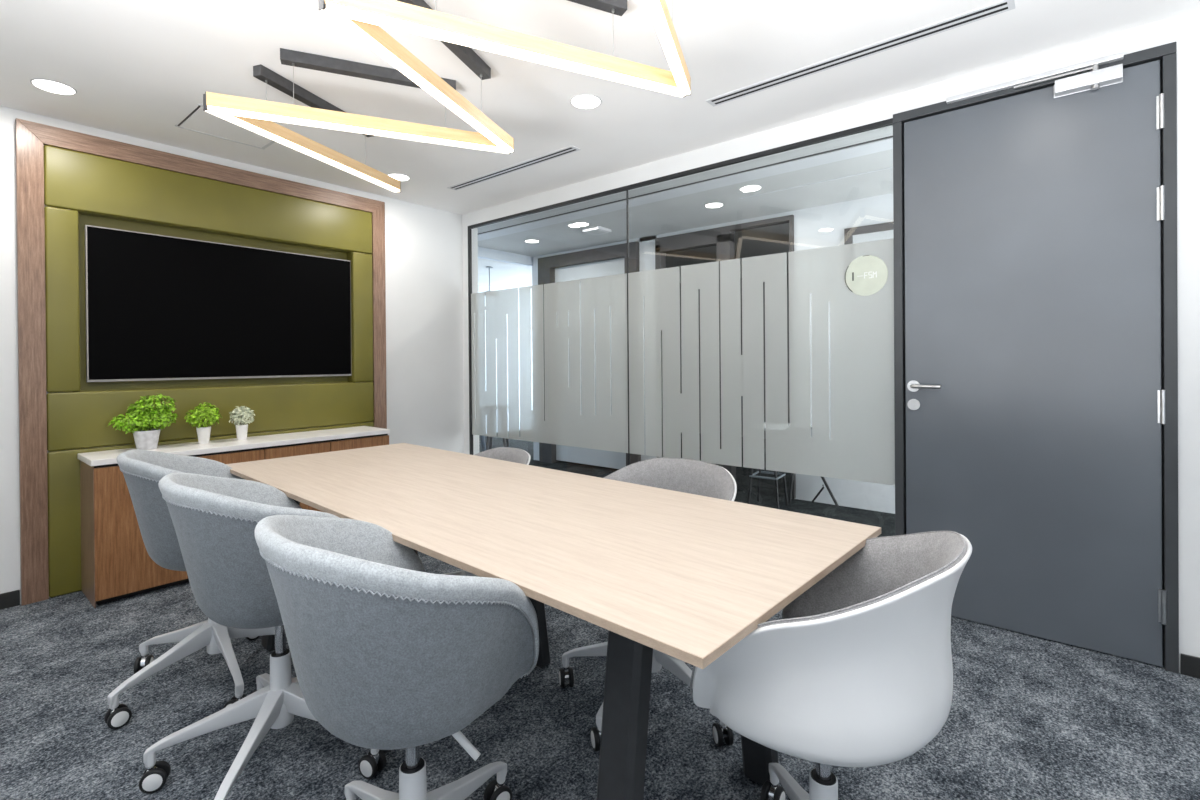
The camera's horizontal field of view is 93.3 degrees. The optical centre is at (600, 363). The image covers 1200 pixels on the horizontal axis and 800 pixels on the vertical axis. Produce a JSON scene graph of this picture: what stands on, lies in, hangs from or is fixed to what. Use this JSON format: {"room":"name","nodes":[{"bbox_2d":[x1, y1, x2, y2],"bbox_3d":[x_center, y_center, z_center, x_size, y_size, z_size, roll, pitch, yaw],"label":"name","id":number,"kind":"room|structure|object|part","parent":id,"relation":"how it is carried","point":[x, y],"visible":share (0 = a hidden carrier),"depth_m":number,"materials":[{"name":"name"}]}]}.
{"room":"office","nodes":[
{"label":"office","id":0,"kind":"room"},
{"bbox_2d":[0,106,463,603],"bbox_3d":[-2.615,-0.036,3.244,0.180,2.440,4.500,0,0,40],"label":"wall","id":1,"kind":"structure","parent":0,"point":[424,267],"depth_m":4.38,"materials":[{"name":"paint"}]},
{"bbox_2d":[0,590,19,609],"bbox_3d":[-3.380,1.156,2.158,0.012,0.074,1.632,0,0,40],"label":"baseboard","id":2,"kind":"structure","parent":1,"relation":"attached to","point":[8,599],"depth_m":2.76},
{"bbox_2d":[15,118,386,605],"bbox_3d":[-2.244,-0.015,3.527,0.031,2.387,1.936,0,0,40],"label":"wall frame","id":3,"kind":"object","parent":1,"relation":"attached to","point":[31,138],"visible":0.87,"depth_m":2.83,"materials":[{"name":"brown wood"}]},
{"bbox_2d":[44,145,373,596],"bbox_3d":[-2.277,0.032,3.556,0.104,2.289,1.743,0,0,40],"label":"wall panel","id":4,"kind":"object","parent":1,"relation":"attached to","point":[100,191],"visible":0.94,"depth_m":3.23,"materials":[{"name":"green leather"}]},
{"bbox_2d":[84,225,351,381],"bbox_3d":[-2.285,-0.324,3.565,0.057,0.832,1.436,0,0,40],"label":"television","id":5,"kind":"object","parent":4,"relation":"attached to","point":[158,307],"visible":1,"depth_m":3.42,"materials":[{"name":"black glass"}]},
{"bbox_2d":[0,430,1199,799],"bbox_3d":[-0.127,1.210,4.510,10.600,0.100,9.600,0,0,40],"label":"floor","id":6,"kind":"structure","parent":0,"point":[1030,717],"depth_m":1.82,"materials":[{"name":"grey carpet"}]},
{"bbox_2d":[104,450,274,728],"bbox_3d":[-1.415,0.742,2.107,0.654,0.871,0.643,-1,0,-40],"label":"swivel chair","id":7,"kind":"object","parent":6,"relation":"on","point":[142,470],"visible":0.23,"depth_m":1.93,"materials":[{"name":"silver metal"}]},
{"bbox_3d":[-1.606,1.036,2.148,0.319,0.155,0.046,0,0,9],"label":"leg","id":8,"kind":"part","parent":7,"relation":"part of","materials":[{"name":"white plastic"}]},
{"bbox_2d":[80,434,388,607],"bbox_3d":[-2.085,0.834,3.435,0.337,0.688,1.544,0,0,40],"label":"credenza","id":9,"kind":"object","parent":6,"relation":"on","point":[116,563],"visible":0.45,"depth_m":2.83,"materials":[{"name":"brown wood"}]},
{"bbox_3d":[-2.575,0.838,2.841,0.336,0.685,0.003,0,0,40],"label":"panel","id":10,"kind":"part","parent":9,"relation":"part of","materials":[{"name":"brown wood"}]},
{"bbox_3d":[-2.330,0.827,2.889,0.020,0.642,0.384,0,0,40],"label":"door","id":11,"kind":"part","parent":9,"relation":"part of","materials":[{"name":"brown wood"}]},
{"bbox_3d":[-2.089,0.824,3.180,0.020,0.642,0.360,0,0,40],"label":"door","id":12,"kind":"part","parent":9,"relation":"part of","materials":[{"name":"brown wood"}]},
{"bbox_2d":[78,426,389,465],"bbox_3d":[-2.087,0.473,3.425,0.348,0.030,1.553,0,0,40],"label":"countertop","id":13,"kind":"structure","parent":9,"relation":"on","point":[99,458],"depth_m":3.30,"materials":[{"name":"white stone"}]},
{"bbox_2d":[107,393,177,449],"bbox_3d":[-2.470,0.311,3.062,0.301,0.302,0.169,-1,0,-44],"label":"potted plant","id":14,"kind":"object","parent":13,"relation":"on","point":[143,417],"visible":1,"depth_m":3.04,"materials":[{"name":"green plant"}]},
{"bbox_3d":[-2.463,0.410,3.072,0.118,0.103,0.118,0,0,40],"label":"pot","id":15,"kind":"part","parent":14,"relation":"part of","materials":[{"name":"white ceramic"}]},
{"bbox_2d":[184,402,221,443],"bbox_3d":[-2.288,0.340,3.263,0.169,0.240,0.182,0,0,40],"label":"potted plant","id":16,"kind":"object","parent":13,"relation":"on","point":[202,412],"visible":1,"depth_m":3.24,"materials":[{"name":"green plant"}]},
{"bbox_3d":[-2.290,0.412,3.266,0.070,0.096,0.070,0,0,40],"label":"pot","id":17,"kind":"part","parent":16,"relation":"part of","materials":[{"name":"white ceramic"}]},
{"bbox_2d":[229,406,254,439],"bbox_3d":[-2.166,0.356,3.417,0.130,0.205,0.129,0,0,-8],"label":"potted plant","id":18,"kind":"object","parent":13,"relation":"on","point":[241,415],"visible":1,"depth_m":3.39,"materials":[{"name":"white plant"}]},
{"bbox_3d":[-2.166,0.412,3.416,0.064,0.092,0.064,0,0,40],"label":"pot","id":19,"kind":"part","parent":18,"relation":"part of","materials":[{"name":"white ceramic"}]},
{"bbox_3d":[-1.850,0.821,3.470,0.020,0.642,0.378,0,0,40],"label":"door","id":20,"kind":"part","parent":9,"relation":"part of","materials":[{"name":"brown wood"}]},
{"bbox_3d":[-1.599,0.818,3.775,0.020,0.642,0.400,0,0,40],"label":"door","id":21,"kind":"part","parent":9,"relation":"part of","materials":[{"name":"brown wood"}]},
{"bbox_2d":[139,473,385,799],"bbox_3d":[-0.968,0.740,1.711,0.643,0.871,0.650,0,0,44],"label":"swivel chair","id":22,"kind":"object","parent":6,"relation":"on","point":[215,520],"visible":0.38,"depth_m":1.49,"materials":[{"name":"grey fabric"}]},
{"bbox_3d":[-1.114,1.035,1.625,0.319,0.155,0.046,-1,0,-22],"label":"leg","id":23,"kind":"part","parent":22,"relation":"part of","materials":[{"name":"white plastic"}]},
{"bbox_3d":[-0.942,1.034,1.520,0.046,0.155,0.319,0,0,-4],"label":"leg","id":24,"kind":"part","parent":22,"relation":"part of","materials":[{"name":"white plastic"}]},
{"bbox_2d":[254,515,538,799],"bbox_3d":[-0.422,0.738,1.232,0.644,0.871,0.648,0,0,44],"label":"swivel chair","id":25,"kind":"object","parent":6,"relation":"on","point":[387,652],"visible":1,"depth_m":1.00,"materials":[{"name":"grey fabric"}]},
{"bbox_3d":[-0.312,0.771,1.177,0.141,0.074,0.016,0,0,22],"label":"lever","id":26,"kind":"part","parent":25,"relation":"part of","materials":[{"name":"white plastic"}]},
{"bbox_2d":[480,435,485,451],"bbox_3d":[-1.615,0.852,7.030,0.336,0.622,0.336,0,0,30],"label":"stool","id":27,"kind":"object","parent":6,"relation":"on","point":[482,438],"visible":0.02,"depth_m":7.05,"materials":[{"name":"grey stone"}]},
{"bbox_2d":[443,447,530,576],"bbox_3d":[-0.620,0.793,2.589,0.641,0.755,0.655,-1,0,-35],"label":"swivel chair","id":28,"kind":"object","parent":6,"relation":"on","point":[516,455],"visible":0.07,"depth_m":2.75,"materials":[{"name":"grey fabric"}]},
{"bbox_2d":[486,436,508,449],"bbox_3d":[-1.337,0.849,7.319,0.336,0.621,0.336,0,0,0],"label":"stool","id":29,"kind":"object","parent":6,"relation":"on","point":[488,438],"visible":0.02,"depth_m":7.21,"materials":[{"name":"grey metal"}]},
{"bbox_3d":[-1.432,0.867,7.225,0.113,0.588,0.046,-1,0,-43],"label":"leg","id":30,"kind":"part","parent":29,"relation":"part of","materials":[{"name":"brown metal"}]},
{"bbox_3d":[-1.432,0.866,7.414,0.046,0.588,0.113,-1,0,-43],"label":"leg","id":31,"kind":"part","parent":29,"relation":"part of","materials":[{"name":"brown metal"}]},
{"bbox_2d":[226,443,880,799],"bbox_3d":[-0.461,0.801,1.966,2.432,0.739,0.864,0,0,42],"label":"meeting table","id":32,"kind":"object","parent":6,"relation":"on","point":[686,577],"visible":0.77,"depth_m":1.38,"materials":[{"name":"brown wood"}]},
{"bbox_3d":[-1.339,0.815,2.381,0.090,0.722,0.147,0,0,42],"label":"leg","id":33,"kind":"part","parent":32,"relation":"part of","materials":[{"name":"black metal"}]},
{"bbox_3d":[-0.274,0.808,2.174,0.090,0.722,0.147,0,0,42],"label":"leg","id":34,"kind":"part","parent":32,"relation":"part of","materials":[{"name":"black metal"}]},
{"bbox_3d":[0.042,0.809,1.135,0.090,0.722,0.147,0,0,42],"label":"leg","id":35,"kind":"part","parent":32,"relation":"part of","materials":[{"name":"black metal"}]},
{"bbox_3d":[0.417,0.805,1.551,0.090,0.722,0.147,0,0,42],"label":"leg","id":36,"kind":"part","parent":32,"relation":"part of","materials":[{"name":"black metal"}]},
{"bbox_2d":[559,457,736,750],"bbox_3d":[0.179,0.766,1.952,0.651,0.800,0.654,0,0,45],"label":"swivel chair","id":37,"kind":"object","parent":6,"relation":"on","point":[692,476],"visible":0.17,"depth_m":2.05,"materials":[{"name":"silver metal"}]},
{"bbox_2d":[747,422,787,508],"bbox_3d":[1.343,0.818,4.565,0.336,0.660,0.336,0,0,35],"label":"stool","id":38,"kind":"object","parent":6,"relation":"on","point":[759,471],"visible":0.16,"depth_m":4.53,"materials":[{"name":"black metal"}]},
{"bbox_3d":[1.211,0.837,4.540,0.091,0.625,0.023,0,0,-12],"label":"leg","id":39,"kind":"part","parent":38,"relation":"part of","materials":[{"name":"black metal"}]},
{"bbox_3d":[1.317,0.835,4.697,0.023,0.625,0.091,0,0,-12],"label":"leg","id":40,"kind":"part","parent":38,"relation":"part of","materials":[{"name":"black metal"}]},
{"bbox_3d":[1.368,0.836,4.433,0.023,0.625,0.091,0,0,-12],"label":"leg","id":41,"kind":"part","parent":38,"relation":"part of","materials":[{"name":"black metal"}]},
{"bbox_3d":[1.474,0.834,4.590,0.091,0.625,0.023,0,0,-12],"label":"leg","id":42,"kind":"part","parent":38,"relation":"part of","materials":[{"name":"black metal"}]},
{"bbox_2d":[788,423,838,506],"bbox_3d":[1.685,0.822,4.619,0.480,0.633,0.180,0,0,40],"label":"folding stand","id":43,"kind":"object","parent":6,"relation":"on","point":[792,474],"visible":0.29,"depth_m":4.58,"materials":[{"name":"black metal"}]},
{"bbox_3d":[1.585,0.840,4.663,0.051,0.592,0.121,0,0,40],"label":"leg","id":44,"kind":"part","parent":43,"relation":"part of","materials":[{"name":"black metal"}]},
{"bbox_3d":[1.748,0.829,4.593,0.349,0.618,0.022,0,0,40],"label":"leg","id":45,"kind":"part","parent":43,"relation":"part of","materials":[{"name":"black metal"}]},
{"bbox_2d":[690,531,971,799],"bbox_3d":[0.450,0.752,1.152,0.652,0.831,0.647,0,0,41],"label":"swivel chair","id":46,"kind":"object","parent":6,"relation":"on","point":[857,669],"visible":0.92,"depth_m":0.95,"materials":[{"name":"white plastic"}]},
{"bbox_3d":[0.459,1.024,1.343,0.046,0.155,0.319,0,0,-1],"label":"leg","id":47,"kind":"part","parent":46,"relation":"part of","materials":[{"name":"white plastic"}]},
{"bbox_2d":[0,0,1199,290],"bbox_3d":[-0.146,-1.330,4.500,10.600,0.100,9.600,0,0,40],"label":"ceiling","id":48,"kind":"structure","parent":0,"point":[136,68],"depth_m":2.56,"materials":[{"name":"paint"}]},
{"bbox_2d":[30,78,76,94],"bbox_3d":[-2.475,-1.252,2.563,0.152,0.004,0.152,0,0,40],"label":"recessed light","id":49,"kind":"object","parent":48,"relation":"in","point":[48,85],"visible":1,"depth_m":2.55,"materials":[{"name":"white plastic"}]},
{"bbox_2d":[175,103,275,149],"bbox_3d":[-1.961,-1.258,3.030,0.392,0.006,0.430,0,0,40],"label":"ceiling access panel","id":50,"kind":"object","parent":48,"relation":"attached to","point":[201,121],"visible":0.7,"depth_m":3.04,"materials":[{"name":"paint"}]},
{"bbox_2d":[387,173,409,180],"bbox_3d":[-1.375,-1.266,3.842,0.152,0.004,0.152,0,0,40],"label":"recessed light","id":51,"kind":"object","parent":48,"relation":"in","point":[401,177],"visible":0.68,"depth_m":3.82,"materials":[{"name":"white plastic"}]},
{"bbox_2d":[203,0,690,192],"bbox_3d":[-0.600,-1.126,2.136,2.337,0.282,1.117,0,0,40],"label":"pendant light","id":52,"kind":"object","parent":48,"relation":"hanging from","point":[362,19],"visible":1,"depth_m":2.08,"materials":[{"name":"white plastic"}]},
{"bbox_2d":[206,110,399,191],"bbox_3d":[-1.343,-0.988,2.720,0.034,0.012,1.118,0,0,18],"label":"diffuser","id":53,"kind":"object","parent":52,"relation":"attached to","point":[244,122],"depth_m":2.61,"materials":[{"name":"beige plastic"}]},
{"bbox_2d":[208,106,509,153],"bbox_3d":[-0.972,-0.990,2.419,1.182,0.012,0.034,-1,0,-23],"label":"diffuser","id":54,"kind":"object","parent":52,"relation":"attached to","point":[242,111],"depth_m":2.38,"materials":[{"name":"beige plastic"}]},
{"bbox_2d":[321,9,512,151],"bbox_3d":[-0.595,-0.992,2.110,0.034,0.012,1.128,0,0,17],"label":"diffuser","id":55,"kind":"object","parent":52,"relation":"attached to","point":[355,28],"depth_m":1.94,"materials":[{"name":"beige plastic"}]},
{"bbox_2d":[326,2,686,96],"bbox_3d":[-0.226,-0.993,1.832,1.193,0.012,0.034,-1,0,-26],"label":"diffuser","id":56,"kind":"object","parent":52,"relation":"attached to","point":[338,10],"depth_m":1.77,"materials":[{"name":"beige plastic"}]},
{"bbox_2d":[645,0,689,94],"bbox_3d":[0.141,-0.995,1.556,0.034,0.012,1.125,0,0,18],"label":"diffuser","id":57,"kind":"object","parent":52,"relation":"attached to","point":[656,9],"depth_m":1.77,"materials":[{"name":"beige plastic"}]},
{"bbox_2d":[485,266,492,291],"bbox_3d":[-1.476,-1.094,7.492,0.236,0.374,0.236,0,0,40],"label":"pendant lamp","id":58,"kind":"object","parent":48,"relation":"hanging from","point":[489,267],"visible":0.38,"depth_m":7.49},
{"bbox_2d":[447,146,580,189],"bbox_3d":[-0.615,-1.272,3.725,1.222,0.004,0.080,0,0,40],"label":"ceiling vent","id":59,"kind":"object","parent":48,"relation":"in","point":[570,149],"visible":1,"depth_m":3.66,"materials":[{"name":"black metal"}]},
{"bbox_2d":[525,239,538,242],"bbox_3d":[-0.720,-1.278,5.908,0.152,0.004,0.152,0,0,40],"label":"recessed light","id":60,"kind":"object","parent":48,"relation":"in","point":[530,240],"visible":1,"depth_m":5.91,"materials":[{"name":"white plastic"}]},
{"bbox_2d":[573,222,588,225],"bbox_3d":[-0.183,-1.280,5.195,0.152,0.004,0.152,0,0,40],"label":"recessed light","id":61,"kind":"object","parent":48,"relation":"in","point":[576,223],"visible":1,"depth_m":5.20,"materials":[{"name":"white plastic"}]},
{"bbox_2d":[570,94,601,108],"bbox_3d":[-0.073,-1.272,2.749,0.152,0.004,0.152,0,0,40],"label":"recessed light","id":62,"kind":"object","parent":48,"relation":"in","point":[582,101],"visible":1,"depth_m":2.74,"materials":[{"name":"white plastic"}]},
{"bbox_2d":[582,226,611,234],"bbox_3d":[-0.037,-1.267,5.396,0.200,0.034,0.200,0,0,40],"label":"ceiling box","id":63,"kind":"object","parent":48,"relation":"attached to","point":[597,230],"visible":1,"depth_m":5.35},
{"bbox_2d":[588,230,605,234],"bbox_3d":[-0.037,-1.252,5.396,0.120,0.004,0.120,0,0,40],"label":"grille","id":64,"kind":"object","parent":63,"relation":"attached to","point":[595,232],"depth_m":5.39,"materials":[{"name":"white metal"}]},
{"bbox_2d":[705,202,723,207],"bbox_3d":[0.918,-1.286,4.596,0.152,0.004,0.152,0,0,40],"label":"recessed light","id":65,"kind":"object","parent":48,"relation":"in","point":[715,204],"visible":1,"depth_m":4.59,"materials":[{"name":"white plastic"}]},
{"bbox_2d":[740,185,761,191],"bbox_3d":[1.100,-1.286,4.150,0.152,0.004,0.152,0,0,40],"label":"recessed light","id":66,"kind":"object","parent":48,"relation":"in","point":[748,188],"visible":1,"depth_m":4.15,"materials":[{"name":"white plastic"}]},
{"bbox_2d":[741,186,760,190],"bbox_3d":[1.100,-1.286,4.150,0.137,0.004,0.137,0,0,-1],"label":"diffuser","id":67,"kind":"object","parent":66,"relation":"attached to","point":[745,188],"depth_m":4.15,"materials":[{"name":"white plastic"}]},
{"bbox_2d":[706,0,1014,106],"bbox_3d":[1.000,-1.279,2.393,1.210,0.004,0.080,0,0,40],"label":"ceiling vent","id":68,"kind":"object","parent":48,"relation":"in","point":[1002,6],"visible":1,"depth_m":2.30,"materials":[{"name":"black metal"}]},
{"bbox_2d":[478,247,789,438],"bbox_3d":[1.302,-0.078,6.171,10.500,2.440,5.200,0,0,40],"label":"wall","id":69,"kind":"structure","parent":0,"point":[484,253],"depth_m":8.47,"materials":[{"name":"white paint"}]},
{"bbox_2d":[478,137,892,240],"bbox_3d":[1.252,-1.284,3.666,7.180,0.008,0.180,0,0,40],"label":"trim","id":70,"kind":"structure","parent":69,"relation":"attached to","point":[885,144],"depth_m":4.02,"materials":[{"name":"grey metal"}]},
{"bbox_2d":[478,136,892,234],"bbox_3d":[1.188,-1.285,3.588,7.180,0.004,0.018,0,0,40],"label":"trim","id":71,"kind":"structure","parent":69,"relation":"attached to","point":[889,136],"depth_m":3.92,"materials":[{"name":"brown metal"}]},
{"bbox_2d":[739,167,892,198],"bbox_3d":[2.699,-1.295,3.078,4.200,0.004,0.013,0,0,40],"label":"trim","id":72,"kind":"structure","parent":69,"relation":"attached to","point":[889,167],"depth_m":4.02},
{"bbox_2d":[532,193,894,513],"bbox_3d":[1.989,-0.077,4.568,7.200,2.440,0.100,0,0,40],"label":"wall","id":73,"kind":"structure","parent":0,"point":[822,226],"depth_m":4.62,"materials":[{"name":"white paint"}]},
{"bbox_2d":[538,241,640,465],"bbox_3d":[-0.141,-0.047,6.285,1.430,2.398,0.140,0,0,40],"label":"door frame","id":74,"kind":"structure","parent":73,"relation":"attached to","point":[546,266],"depth_m":6.30,"materials":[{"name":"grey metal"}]},
{"bbox_2d":[555,258,625,468],"bbox_3d":[-0.102,0.003,6.292,1.080,2.240,0.040,0,0,40],"label":"door","id":75,"kind":"structure","parent":73,"relation":"in","point":[610,459],"depth_m":6.27,"materials":[{"name":"clear glass"}]},
{"bbox_3d":[-0.110,-1.032,6.288,1.080,0.170,0.040,0,0,40],"label":"transom panel","id":76,"kind":"part","parent":75,"relation":"part of","materials":[{"name":"glass"}]},
{"bbox_2d":[655,215,795,499],"bbox_3d":[1.117,-0.053,5.247,1.390,2.399,0.100,0,0,40],"label":"window","id":77,"kind":"structure","parent":73,"relation":"in","point":[723,238],"depth_m":5.21,"materials":[{"name":"brown metal"}]},
{"bbox_2d":[844,222,893,244],"bbox_3d":[2.447,-0.844,4.107,1.300,0.470,0.014,0,0,40],"label":"window","id":78,"kind":"structure","parent":73,"relation":"in","point":[881,231],"depth_m":4.40,"materials":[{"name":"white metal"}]},
{"bbox_2d":[853,230,893,242],"bbox_3d":[2.473,-0.814,4.090,1.240,0.410,0.008,0,0,40],"label":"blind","id":79,"kind":"object","parent":78,"relation":"attached to","point":[863,235],"depth_m":4.39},
{"bbox_2d":[462,10,1199,672],"bbox_3d":[1.292,-0.065,2.874,6.320,2.440,0.100,0,0,40],"label":"wall","id":80,"kind":"structure","parent":0,"point":[1184,30],"depth_m":2.17,"materials":[{"name":"paint"}]},
{"bbox_2d":[468,118,894,484],"bbox_3d":[0.150,-0.005,3.760,3.270,2.329,0.022,0,0,40],"label":"glass partition","id":81,"kind":"structure","parent":80,"relation":"in","point":[861,445],"depth_m":3.37,"materials":[{"name":"grey glass"}]},
{"bbox_2d":[845,255,887,295],"bbox_3d":[1.307,-0.436,2.795,0.200,0.200,0.002,0,0,40],"label":"round sticker","id":82,"kind":"object","parent":81,"relation":"attached to","point":[865,275],"visible":1,"depth_m":2.79,"materials":[{"name":"beige paper"}]},
{"bbox_2d":[893,42,1178,672],"bbox_3d":[1.790,-0.020,2.428,0.954,2.344,0.176,0,0,40],"label":"door","id":83,"kind":"structure","parent":80,"relation":"in","point":[1035,216],"depth_m":2.34,"materials":[{"name":"grey metal"}]},
{"bbox_3d":[1.486,0.104,2.609,0.144,0.053,0.066,0,0,40],"label":"handle","id":84,"kind":"part","parent":83,"relation":"part of","materials":[{"name":"metal"}]},
{"bbox_3d":[1.781,-1.183,2.361,0.585,0.019,0.028,0,0,40],"label":"closer rail","id":85,"kind":"part","parent":83,"relation":"part of","materials":[{"name":"silver metal"}]},
{"bbox_3d":[1.847,-1.158,2.304,0.269,0.028,0.022,0,0,40],"label":"closer arm","id":86,"kind":"part","parent":83,"relation":"part of","materials":[{"name":"metal"}]},
{"bbox_2d":[1180,653,1199,678],"bbox_3d":[2.889,1.110,1.496,1.910,0.074,0.012,0,0,40],"label":"baseboard","id":87,"kind":"structure","parent":80,"relation":"attached to","point":[1189,665],"depth_m":2.08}
]}

